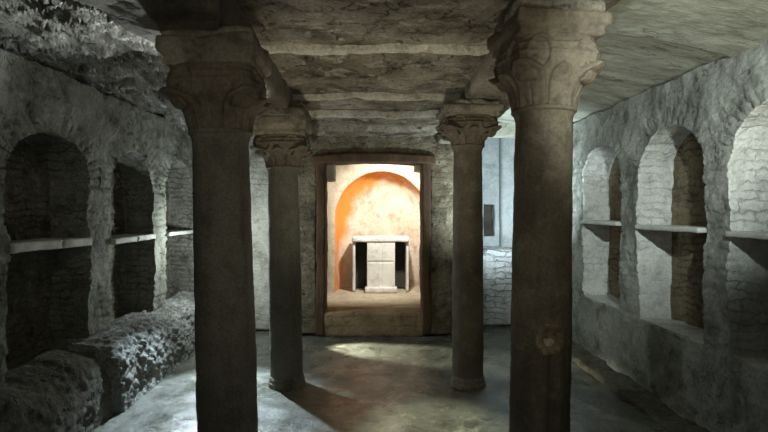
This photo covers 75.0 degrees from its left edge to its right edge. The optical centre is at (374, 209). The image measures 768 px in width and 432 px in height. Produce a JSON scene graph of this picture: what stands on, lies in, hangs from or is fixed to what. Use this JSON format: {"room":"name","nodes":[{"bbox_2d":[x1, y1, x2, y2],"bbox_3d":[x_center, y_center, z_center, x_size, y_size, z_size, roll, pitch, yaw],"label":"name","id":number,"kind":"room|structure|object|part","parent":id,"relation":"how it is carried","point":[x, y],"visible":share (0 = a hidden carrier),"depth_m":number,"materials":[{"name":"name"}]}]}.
{"room":"crypt","nodes":[
{"label":"crypt","id":0,"kind":"room"},
{"bbox_2d":[0,49,193,384],"bbox_3d":[-2.502,0.228,2.627,0.636,2.570,7.268,0,0,0],"label":"wall","id":1,"kind":"structure","parent":0,"point":[78,160],"depth_m":3.89,"materials":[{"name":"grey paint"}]},
{"bbox_2d":[6,238,91,253],"bbox_3d":[-2.344,0.239,3.450,0.316,0.078,0.855,0,0,0],"label":"shelf","id":2,"kind":"object","parent":1,"relation":"attached to","point":[13,246],"visible":0.91,"depth_m":3.36,"materials":[{"name":"grey stone"}]},
{"bbox_2d":[110,234,155,244],"bbox_3d":[-2.343,0.265,4.610,0.317,0.058,0.795,0,0,0],"label":"shelf","id":3,"kind":"object","parent":1,"relation":"attached to","point":[122,238],"visible":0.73,"depth_m":4.56,"materials":[{"name":"grey stone"}]},
{"bbox_2d":[165,230,192,235],"bbox_3d":[-2.343,0.260,5.715,0.319,0.051,0.785,0,0,0],"label":"shelf","id":4,"kind":"object","parent":1,"relation":"attached to","point":[169,232],"visible":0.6,"depth_m":5.63,"materials":[{"name":"grey stone"}]},
{"bbox_2d":[249,135,453,334],"bbox_3d":[-0.748,0.021,6.250,3.729,2.976,0.538,0,0,0],"label":"wall","id":5,"kind":"structure","parent":0,"point":[441,185],"depth_m":6.00,"materials":[{"name":"grey stone"}]},
{"bbox_2d":[77,0,315,142],"bbox_3d":[-1.333,-1.147,2.599,1.295,0.726,7.222,0,0,0],"label":"beam","id":6,"kind":"structure","parent":5,"relation":"attached to","point":[145,18],"depth_m":2.29,"materials":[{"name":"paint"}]},
{"bbox_2d":[311,153,434,335],"bbox_3d":[-0.019,0.410,6.188,1.488,2.196,0.471,0,0,0],"label":"door frame","id":7,"kind":"structure","parent":5,"relation":"in","point":[326,165],"depth_m":5.97,"materials":[{"name":"brown stone"}]},
{"bbox_2d":[437,0,619,143],"bbox_3d":[0.972,-1.135,2.698,0.515,0.733,7.432,0,0,0],"label":"beam","id":8,"kind":"structure","parent":5,"relation":"attached to","point":[479,88],"depth_m":3.78,"materials":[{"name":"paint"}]},
{"bbox_2d":[327,164,419,292],"bbox_3d":[0.050,0.076,7.809,3.309,2.361,0.632,0,0,0],"label":"wall","id":9,"kind":"structure","parent":0,"point":[363,200],"depth_m":8.01,"materials":[{"name":"paint"}]},
{"bbox_2d":[327,286,419,306],"bbox_3d":[-0.100,1.239,7.315,2.600,0.024,1.970,0,0,0],"label":"floor","id":10,"kind":"structure","parent":0,"point":[343,297],"depth_m":7.00,"materials":[{"name":"beige stone"}]},
{"bbox_2d":[352,235,408,292],"bbox_3d":[0.085,0.819,7.676,0.866,0.841,0.495,0,0,0],"label":"stone altar","id":11,"kind":"object","parent":10,"relation":"on","point":[380,263],"visible":1,"depth_m":7.49,"materials":[{"name":"white stone"}]},
{"bbox_3d":[-0.320,0.853,7.710,0.046,0.748,0.379,0,0,0],"label":"post","id":12,"kind":"part","parent":11,"relation":"part of","materials":[{"name":"white stone"}]},
{"bbox_3d":[0.489,0.853,7.710,0.047,0.750,0.379,0,0,0],"label":"post","id":13,"kind":"part","parent":11,"relation":"part of","materials":[{"name":"white stone"}]},
{"bbox_2d":[93,324,664,431],"bbox_3d":[0.000,1.515,3.150,5.200,0.027,8.300,0,0,0],"label":"floor","id":14,"kind":"structure","parent":0,"point":[360,383],"depth_m":4.06,"materials":[{"name":"grey stone"}]},
{"bbox_2d":[0,349,112,431],"bbox_3d":[-2.127,1.259,2.460,0.398,0.542,2.520,0,0,0],"label":"bench","id":15,"kind":"object","parent":14,"relation":"on","point":[62,390],"visible":0.99,"depth_m":3.23,"materials":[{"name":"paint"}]},
{"bbox_2d":[65,290,194,412],"bbox_3d":[-2.103,1.243,4.947,0.477,0.574,2.445,0,0,0],"label":"bench","id":16,"kind":"object","parent":14,"relation":"on","point":[140,350],"visible":0.72,"depth_m":4.28,"materials":[{"name":"grey stone"}]},
{"bbox_2d":[154,27,272,431],"bbox_3d":[-0.814,0.316,2.629,0.494,2.439,0.490,0,0,0],"label":"stone column","id":17,"kind":"structure","parent":14,"relation":"on","point":[217,79],"depth_m":2.49,"materials":[{"name":"grey stone"}]},
{"bbox_2d":[249,106,313,390],"bbox_3d":[-0.800,0.329,4.338,0.501,2.407,0.507,0,0,0],"label":"stone column","id":18,"kind":"structure","parent":14,"relation":"on","point":[282,134],"depth_m":4.21,"materials":[{"name":"grey stone"}]},
{"bbox_2d":[324,307,422,336],"bbox_3d":[-0.016,1.374,6.171,1.217,0.306,0.397,0,0,0],"label":"threshold step","id":19,"kind":"structure","parent":14,"relation":"on","point":[339,321],"depth_m":5.98,"materials":[{"name":"brown stone"}]},
{"bbox_2d":[435,99,503,390],"bbox_3d":[0.806,0.299,4.339,0.520,2.466,0.524,0,0,0],"label":"stone column","id":20,"kind":"structure","parent":14,"relation":"on","point":[467,124],"depth_m":4.22,"materials":[{"name":"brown stone"}]},
{"bbox_2d":[486,0,611,431],"bbox_3d":[0.887,0.249,2.636,0.488,2.568,0.495,0,0,-5],"label":"stone column","id":21,"kind":"structure","parent":14,"relation":"on","point":[546,53],"depth_m":2.49,"materials":[{"name":"brown stone"}]},
{"bbox_2d":[0,0,767,136],"bbox_3d":[0.000,-1.213,3.699,5.394,0.774,9.397,0,0,0],"label":"ceiling","id":22,"kind":"structure","parent":0,"point":[646,45],"depth_m":3.25,"materials":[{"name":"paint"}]},
{"bbox_2d":[310,110,437,119],"bbox_3d":[0.000,-0.988,5.196,1.600,0.097,0.098,0,0,0],"label":"trim","id":23,"kind":"structure","parent":22,"relation":"attached to","point":[393,115],"depth_m":5.17,"materials":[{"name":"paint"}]},
{"bbox_2d":[265,43,486,55],"bbox_3d":[0.000,-1.060,3.268,1.600,0.100,0.138,0,0,0],"label":"trim","id":24,"kind":"structure","parent":22,"relation":"attached to","point":[312,49],"depth_m":3.24,"materials":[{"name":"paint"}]},
{"bbox_2d":[292,92,459,100],"bbox_3d":[0.000,-1.022,4.436,1.600,0.112,0.142,0,0,0],"label":"trim","id":25,"kind":"structure","parent":22,"relation":"attached to","point":[381,96],"depth_m":4.40,"materials":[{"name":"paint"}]},
{"bbox_2d":[483,246,511,324],"bbox_3d":[1.829,1.007,6.802,1.580,1.028,0.646,0,0,0],"label":"wall","id":26,"kind":"structure","parent":0,"point":[497,260],"depth_m":6.50,"materials":[{"name":"stone"}]},
{"bbox_2d":[482,138,514,246],"bbox_3d":[1.829,0.100,6.827,1.555,2.813,0.964,0,0,0],"label":"wall","id":27,"kind":"structure","parent":0,"point":[497,153],"depth_m":7.08,"materials":[{"name":"white paint"}]},
{"bbox_2d":[483,204,491,234],"bbox_3d":[1.625,0.150,7.499,0.355,0.705,0.405,0,0,0],"label":"window","id":28,"kind":"structure","parent":27,"relation":"in","point":[487,218],"depth_m":7.30,"materials":[{"name":"grey"}]},
{"bbox_2d":[488,121,514,138],"bbox_3d":[1.697,-1.020,6.350,1.407,0.214,0.155,0,0,0],"label":"trim","id":29,"kind":"structure","parent":27,"relation":"attached to","point":[507,130],"depth_m":6.29,"materials":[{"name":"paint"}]},
{"bbox_2d":[572,39,767,431],"bbox_3d":[2.468,0.227,2.752,0.624,2.569,7.522,0,0,0],"label":"wall","id":30,"kind":"structure","parent":0,"point":[683,316],"depth_m":3.84,"materials":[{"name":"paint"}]},
{"bbox_2d":[581,220,620,225],"bbox_3d":[2.312,0.125,4.890,0.304,0.042,0.780,0,0,0],"label":"shelf","id":31,"kind":"object","parent":30,"relation":"attached to","point":[595,222],"visible":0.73,"depth_m":4.83,"materials":[{"name":"grey stone"}]},
{"bbox_2d":[571,341,708,431],"bbox_3d":[2.115,1.488,3.749,0.302,0.125,5.510,0,0,0],"label":"baseboard","id":32,"kind":"structure","parent":30,"relation":"attached to","point":[657,410],"depth_m":3.92,"materials":[{"name":"stone"}]},
{"bbox_2d":[635,225,707,232],"bbox_3d":[2.313,0.139,3.760,0.302,0.046,0.818,0,0,0],"label":"shelf","id":33,"kind":"object","parent":30,"relation":"attached to","point":[672,228],"visible":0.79,"depth_m":3.69,"materials":[{"name":"grey stone"}]},
{"bbox_2d":[725,231,767,239],"bbox_3d":[2.311,0.147,2.691,0.306,0.044,0.819,0,0,0],"label":"shelf","id":34,"kind":"object","parent":30,"relation":"attached to","point":[761,235],"visible":1,"depth_m":2.91,"materials":[{"name":"grey stone"}]}
]}

